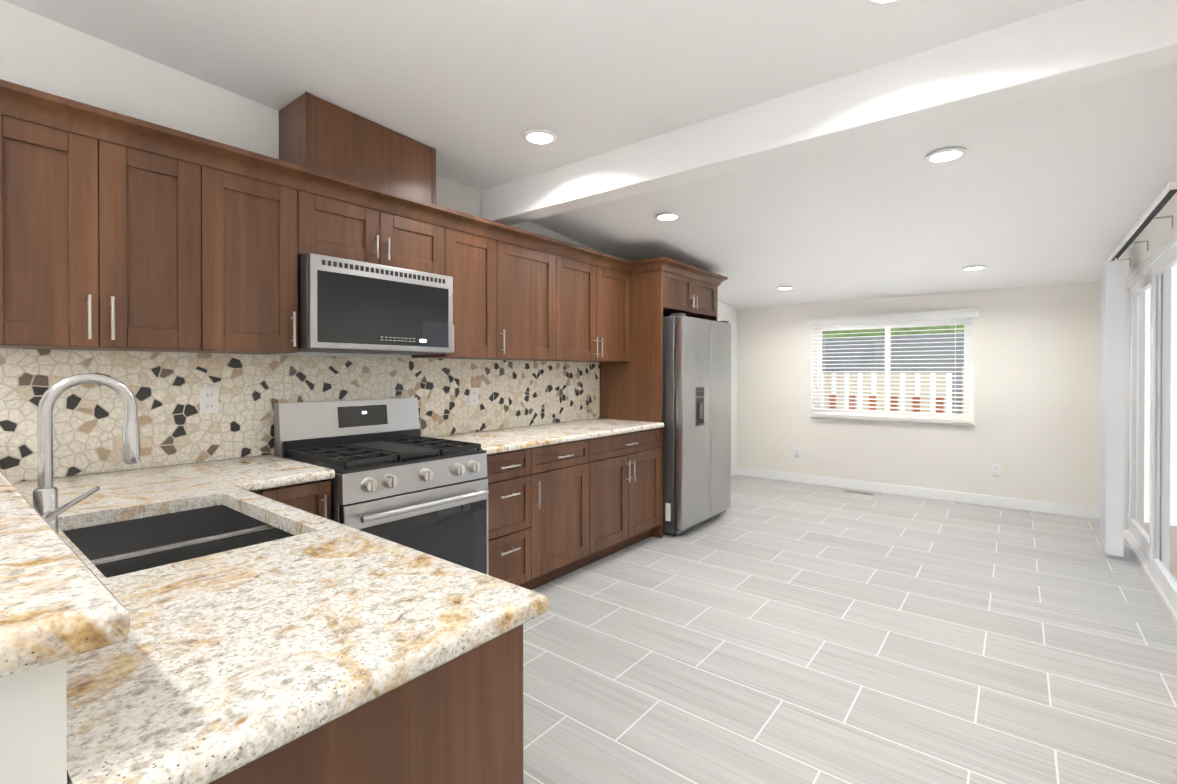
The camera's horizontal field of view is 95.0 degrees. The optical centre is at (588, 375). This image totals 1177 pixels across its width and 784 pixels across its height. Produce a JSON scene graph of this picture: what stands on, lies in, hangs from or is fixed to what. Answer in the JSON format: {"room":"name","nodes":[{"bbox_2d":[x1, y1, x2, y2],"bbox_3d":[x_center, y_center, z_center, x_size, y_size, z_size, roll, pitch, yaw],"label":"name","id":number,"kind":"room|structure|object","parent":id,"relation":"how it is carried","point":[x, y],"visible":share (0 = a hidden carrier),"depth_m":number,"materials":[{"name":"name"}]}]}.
{"room":"kitchen","nodes":[
{"label":"kitchen","id":0,"kind":"room"},
{"bbox_2d":[0,659,66,783],"bbox_3d":[-1.426,0.782,1.043,2.096,1.043,0.335,0,0,39],"label":"wall","id":1,"kind":"structure","parent":0,"point":[33,725],"depth_m":0.50,"materials":[{"name":"white paint"}]},
{"bbox_2d":[0,471,129,677],"bbox_3d":[-1.423,0.239,1.012,2.136,0.040,0.455,0,0,39],"label":"countertop","id":2,"kind":"structure","parent":1,"relation":"on","point":[59,601],"depth_m":0.53,"materials":[{"name":"stone"}]},
{"bbox_2d":[0,0,736,482],"bbox_3d":[-0.999,-0.184,3.385,0.150,2.950,9.440,0,0,39],"label":"wall","id":3,"kind":"structure","parent":0,"point":[46,54],"depth_m":2.23,"materials":[{"name":"white paint"}]},
{"bbox_2d":[0,79,231,353],"bbox_3d":[-1.795,-0.499,1.995,0.326,0.804,0.675,0,0,39],"label":"upper cabinet","id":4,"kind":"object","parent":3,"relation":"attached to","point":[120,232],"depth_m":1.88,"materials":[{"name":"brown wood"}]},
{"bbox_2d":[228,147,303,353],"bbox_3d":[-1.544,-0.501,2.311,0.326,0.804,0.435,0,0,39],"label":"upper cabinet","id":5,"kind":"object","parent":3,"relation":"attached to","point":[266,196],"depth_m":2.28,"materials":[{"name":"brown wood"}]},
{"bbox_2d":[0,349,599,482],"bbox_3d":[-1.331,0.139,2.837,0.011,0.476,4.566,0,0,39],"label":"tile backsplash","id":6,"kind":"structure","parent":3,"relation":"attached to","point":[176,427],"depth_m":2.44,"materials":[{"name":"beige stone"}]},
{"bbox_2d":[200,387,218,413],"bbox_3d":[-1.676,0.111,2.386,0.009,0.116,0.072,0,0,39],"label":"outlet","id":7,"kind":"object","parent":6,"relation":"attached to","point":[209,400],"visible":1,"depth_m":2.38,"materials":[{"name":"white plastic"}]},
{"bbox_2d":[470,388,477,405],"bbox_3d":[-0.751,0.140,3.548,0.009,0.116,0.072,0,0,39],"label":"outlet","id":8,"kind":"object","parent":6,"relation":"attached to","point":[473,396],"visible":1,"depth_m":3.54,"materials":[{"name":"white plastic"}]},
{"bbox_2d":[568,386,574,399],"bbox_3d":[-0.135,0.140,4.322,0.009,0.116,0.072,0,0,39],"label":"outlet","id":9,"kind":"object","parent":6,"relation":"attached to","point":[571,392],"visible":1,"depth_m":4.31,"materials":[{"name":"white plastic"}]},
{"bbox_2d":[279,91,435,204],"bbox_3d":[-1.173,-1.059,2.797,0.295,0.447,0.696,0,0,39],"label":"enclosure","id":10,"kind":"object","parent":3,"relation":"attached to","point":[318,134],"visible":0.64,"depth_m":2.61,"materials":[{"name":"brown wood"}]},
{"bbox_2d":[304,167,447,275],"bbox_3d":[-1.165,-0.722,2.786,0.326,0.367,0.779,0,0,39],"label":"upper cabinet","id":11,"kind":"object","parent":3,"relation":"attached to","point":[343,218],"depth_m":2.64,"materials":[{"name":"brown wood"}]},
{"bbox_2d":[298,253,452,354],"bbox_3d":[-1.130,-0.325,2.760,0.413,0.420,0.756,0,0,39],"label":"microwave","id":12,"kind":"object","parent":11,"relation":"attached to","point":[350,306],"visible":0.98,"depth_m":2.56,"materials":[{"name":"silver metal"}]},
{"bbox_2d":[411,211,507,359],"bbox_3d":[-0.780,-0.506,3.270,0.326,0.804,0.455,0,0,39],"label":"upper cabinet","id":13,"kind":"object","parent":3,"relation":"attached to","point":[477,248],"depth_m":3.18,"materials":[{"name":"brown wood"}]},
{"bbox_2d":[508,227,567,361],"bbox_3d":[-0.517,-0.508,3.600,0.326,0.804,0.691,0,0,39],"label":"upper cabinet","id":14,"kind":"object","parent":3,"relation":"attached to","point":[537,264],"depth_m":3.57,"materials":[{"name":"brown wood"}]},
{"bbox_2d":[568,243,631,361],"bbox_3d":[-0.091,-0.511,4.136,0.326,0.804,0.980,0,0,39],"label":"upper cabinet","id":15,"kind":"object","parent":3,"relation":"attached to","point":[598,285],"depth_m":4.07,"materials":[{"name":"brown wood"}]},
{"bbox_2d":[3,0,1083,191],"bbox_3d":[-0.947,-1.452,0.544,3.460,0.484,5.070,0,0,39],"label":"ceiling","id":16,"kind":"structure","parent":0,"point":[471,92],"depth_m":2.12,"materials":[{"name":"white paint"}]},
{"bbox_2d":[523,129,556,144],"bbox_3d":[-0.253,-1.234,2.798,0.176,0.009,0.176,0,0,39],"label":"recessed light","id":17,"kind":"object","parent":16,"relation":"in","point":[538,136],"visible":1,"depth_m":2.78,"materials":[{"name":"white plastic"}]},
{"bbox_2d":[864,0,900,5],"bbox_3d":[0.966,-1.232,1.712,0.176,0.009,0.176,0,0,39],"label":"recessed light","id":18,"kind":"object","parent":16,"relation":"in","point":[878,2],"visible":1,"depth_m":1.78,"materials":[{"name":"white plastic"}]},
{"bbox_2d":[481,0,1176,225],"bbox_3d":[0.678,-1.355,2.587,3.460,0.700,0.150,0,0,39],"label":"header beam","id":19,"kind":"structure","parent":0,"point":[1081,43],"depth_m":2.12,"materials":[{"name":"white paint"}]},
{"bbox_2d":[523,475,1176,783],"bbox_3d":[0.414,1.347,2.269,3.760,0.100,9.440,0,0,39],"label":"floor","id":20,"kind":"structure","parent":0,"point":[766,631],"depth_m":2.51,"materials":[{"name":"tile"}]},
{"bbox_2d":[250,487,280,526],"bbox_3d":[-1.479,0.860,2.165,0.617,0.876,0.184,0,0,39],"label":"base cabinet","id":21,"kind":"object","parent":20,"relation":"on","point":[272,493],"depth_m":2.03,"materials":[{"name":"brown wood"}]},
{"bbox_2d":[12,373,563,783],"bbox_3d":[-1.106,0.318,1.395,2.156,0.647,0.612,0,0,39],"label":"countertop","id":22,"kind":"structure","parent":21,"relation":"on","point":[260,625],"depth_m":0.90,"materials":[{"name":"stone"}]},
{"bbox_2d":[32,373,140,533],"bbox_3d":[-1.151,0.191,1.244,0.119,0.392,0.197,0,0,39],"label":"faucet","id":23,"kind":"object","parent":22,"relation":"on","point":[45,497],"depth_m":1.21,"materials":[{"name":"silver metal"}]},
{"bbox_2d":[62,505,294,577],"bbox_3d":[-1.061,0.533,1.399,0.694,0.216,0.424,0,0,39],"label":"sink","id":24,"kind":"object","parent":22,"relation":"in","point":[120,545],"depth_m":1.55,"materials":[{"name":"black metal"}]},
{"bbox_2d":[281,479,330,519],"bbox_3d":[-1.373,0.859,2.298,0.617,0.876,0.259,0,0,39],"label":"base cabinet","id":25,"kind":"object","parent":20,"relation":"on","point":[314,497],"depth_m":2.15,"materials":[{"name":"brown wood"}]},
{"bbox_2d":[274,397,488,574],"bbox_3d":[-0.983,0.714,2.649,0.728,1.162,0.754,0,0,39],"label":"range","id":26,"kind":"object","parent":20,"relation":"on","point":[399,479],"visible":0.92,"depth_m":2.56,"materials":[{"name":"silver metal"}]},
{"bbox_2d":[484,446,544,589],"bbox_3d":[-0.666,0.854,3.186,0.617,0.876,0.458,0,0,39],"label":"base cabinet","id":27,"kind":"object","parent":20,"relation":"on","point":[516,478],"depth_m":3.04,"materials":[{"name":"brown wood"}]},
{"bbox_2d":[545,437,600,583],"bbox_3d":[-0.379,0.852,3.547,0.617,0.876,0.616,0,0,39],"label":"base cabinet","id":28,"kind":"object","parent":20,"relation":"on","point":[555,511],"depth_m":3.42,"materials":[{"name":"brown wood"}]},
{"bbox_2d":[601,428,660,558],"bbox_3d":[0.024,0.849,4.052,0.617,0.876,0.980,0,0,39],"label":"base cabinet","id":29,"kind":"object","parent":20,"relation":"on","point":[630,462],"depth_m":3.91,"materials":[{"name":"brown wood"}]},
{"bbox_2d":[564,418,663,442],"bbox_3d":[-0.228,0.393,3.710,0.646,0.038,1.827,0,0,39],"label":"countertop","id":30,"kind":"structure","parent":29,"relation":"on","point":[590,428],"depth_m":3.91,"materials":[{"name":"stone"}]},
{"bbox_2d":[599,270,717,537],"bbox_3d":[0.662,0.221,4.821,0.654,2.123,1.017,0,0,39],"label":"tall cabinet","id":31,"kind":"object","parent":20,"relation":"on","point":[632,390],"visible":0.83,"depth_m":4.38,"materials":[{"name":"brown wood"}]},
{"bbox_2d":[663,313,730,535],"bbox_3d":[0.732,0.396,4.777,0.768,1.774,0.911,0,0,39],"label":"fridge","id":32,"kind":"object","parent":20,"relation":"on","point":[697,421],"visible":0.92,"depth_m":4.36,"materials":[{"name":"silver metal"}]},
{"bbox_2d":[843,490,874,495],"bbox_3d":[2.938,1.274,5.857,0.300,0.004,0.100,0,0,39],"label":"floor vent","id":33,"kind":"object","parent":20,"relation":"in","point":[865,493],"visible":1,"depth_m":5.86,"materials":[{"name":"silver metal"}]},
{"bbox_2d":[530,62,1176,308],"bbox_3d":[1.992,-1.274,4.238,3.460,0.880,4.070,0,0,39],"label":"ceiling","id":34,"kind":"structure","parent":0,"point":[1066,186],"depth_m":3.40,"materials":[{"name":"white paint"}]},
{"bbox_2d":[655,213,679,220],"bbox_3d":[0.546,-1.093,3.722,0.176,0.009,0.176,0,0,39],"label":"recessed light","id":35,"kind":"object","parent":34,"relation":"in","point":[667,216],"visible":0.98,"depth_m":3.70,"materials":[{"name":"white plastic"}]},
{"bbox_2d":[776,286,793,289],"bbox_3d":[2.051,-0.909,5.631,0.176,0.009,0.176,0,0,39],"label":"recessed light","id":36,"kind":"object","parent":34,"relation":"in","point":[783,288],"visible":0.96,"depth_m":5.63,"materials":[{"name":"white"}]},
{"bbox_2d":[925,148,966,162],"bbox_3d":[1.774,-1.091,2.680,0.176,0.009,0.176,0,0,39],"label":"recessed light","id":37,"kind":"object","parent":34,"relation":"in","point":[945,155],"visible":1,"depth_m":2.67,"materials":[{"name":"white plastic"}]},
{"bbox_2d":[961,266,986,269],"bbox_3d":[3.268,-0.908,4.573,0.176,0.009,0.176,0,0,39],"label":"recessed light","id":38,"kind":"object","parent":34,"relation":"in","point":[973,267],"visible":1,"depth_m":4.56,"materials":[{"name":"white"}]},
{"bbox_2d":[737,281,1100,507],"bbox_3d":[3.307,-0.023,5.896,3.760,2.600,0.150,0,0,39],"label":"wall","id":39,"kind":"structure","parent":0,"point":[1034,432],"depth_m":5.35,"materials":[{"name":"white paint"}]},
{"bbox_2d":[795,448,800,457],"bbox_3d":[2.498,0.924,6.442,0.072,0.116,0.009,0,0,39],"label":"electrical outlet","id":40,"kind":"object","parent":39,"relation":"attached to","point":[798,452],"visible":1,"depth_m":6.43,"materials":[{"name":"white plastic"}]},
{"bbox_2d":[810,318,974,425],"bbox_3d":[3.262,-0.052,5.896,1.570,1.102,0.145,0,0,39],"label":"window","id":41,"kind":"structure","parent":39,"relation":"in","point":[885,325],"depth_m":5.88,"materials":[{"name":"white plastic"}]},
{"bbox_2d":[807,309,978,422],"bbox_3d":[3.208,-0.093,5.828,1.630,1.130,0.068,0,0,39],"label":"window blinds","id":42,"kind":"object","parent":41,"relation":"attached to","point":[930,315],"visible":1,"depth_m":5.75,"materials":[{"name":"white plastic"}]},
{"bbox_2d":[737,467,1099,518],"bbox_3d":[3.255,1.227,5.838,3.460,0.100,0.013,0,0,39],"label":"baseboard","id":43,"kind":"structure","parent":39,"relation":"attached to","point":[1045,507],"depth_m":5.57,"materials":[{"name":"white wood"}]},
{"bbox_2d":[991,464,1000,476],"bbox_3d":[3.977,0.930,5.265,0.072,0.116,0.009,0,0,39],"label":"electrical outlet","id":44,"kind":"object","parent":39,"relation":"attached to","point":[996,470],"visible":1,"depth_m":5.26,"materials":[{"name":"white plastic"}]},
{"bbox_2d":[1125,179,1176,528],"bbox_3d":[1.826,-0.172,1.136,0.150,2.950,9.440,0,0,39],"label":"wall","id":45,"kind":"structure","parent":0,"point":[1157,234],"depth_m":3.83,"materials":[{"name":"white paint"}]},
{"bbox_2d":[1100,181,1176,556],"bbox_3d":[3.261,0.201,3.191,0.159,2.112,2.200,0,0,39],"label":"vertical blinds","id":46,"kind":"object","parent":45,"relation":"attached to","point":[1112,396],"visible":1,"depth_m":3.75,"materials":[{"name":"fabric"},{"name":"white vinyl"}]},
{"bbox_2d":[1124,234,1176,622],"bbox_3d":[3.568,0.270,3.401,0.162,2.040,2.550,0,0,39],"label":"door frame","id":47,"kind":"structure","parent":45,"relation":"in","point":[1151,552],"depth_m":3.38,"materials":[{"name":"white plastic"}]},
{"bbox_2d":[1144,265,1176,525],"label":"sliding door","id":48,"kind":"structure","parent":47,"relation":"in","point":[1174,390],"depth_m":5.02,"materials":[{"name":"clear glass"}]},
{"label":"outside","id":49,"kind":"structure","parent":0,"visible":0},
{"bbox_3d":[9.136,1.502,6.804,23.460,0.140,39.400,0,0,39],"label":"ground","id":50,"kind":"structure","parent":49,"visible":0},
{"bbox_2d":[822,373,951,412],"bbox_3d":[3.810,0.688,9.269,4.050,1.460,0.110,0,0,39],"label":"fence","id":51,"kind":"object","parent":50,"relation":"on","point":[894,393],"depth_m":8.48,"materials":[{"name":"white wood"}]},
{"bbox_2d":[822,333,963,413],"bbox_3d":[8.125,0.296,12.319,15.000,2.210,5.000,0,0,39],"label":"building","id":52,"kind":"structure","parent":50,"relation":"on","point":[911,336],"depth_m":10.66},
{"bbox_2d":[822,325,963,337],"bbox_3d":[15.111,-2.821,19.884,7.360,8.360,19.625,0,0,-39],"label":"trees","id":53,"kind":"object","parent":50,"relation":"on","point":[931,328],"depth_m":20.60,"materials":[{"name":"green plant"}]},
{"bbox_2d":[957,352,963,413],"bbox_3d":[8.089,0.537,7.620,4.600,1.780,2.400,0,0,39],"label":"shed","id":54,"kind":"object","parent":50,"relation":"on","point":[960,360],"depth_m":8.17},
{"bbox_2d":[1144,522,1176,577],"bbox_3d":[4.734,1.404,2.703,2.440,0.100,3.900,0,0,39],"label":"deck","id":55,"kind":"object","parent":50,"relation":"on","point":[1173,532],"depth_m":4.24,"materials":[{"name":"beige wood"}]}
]}

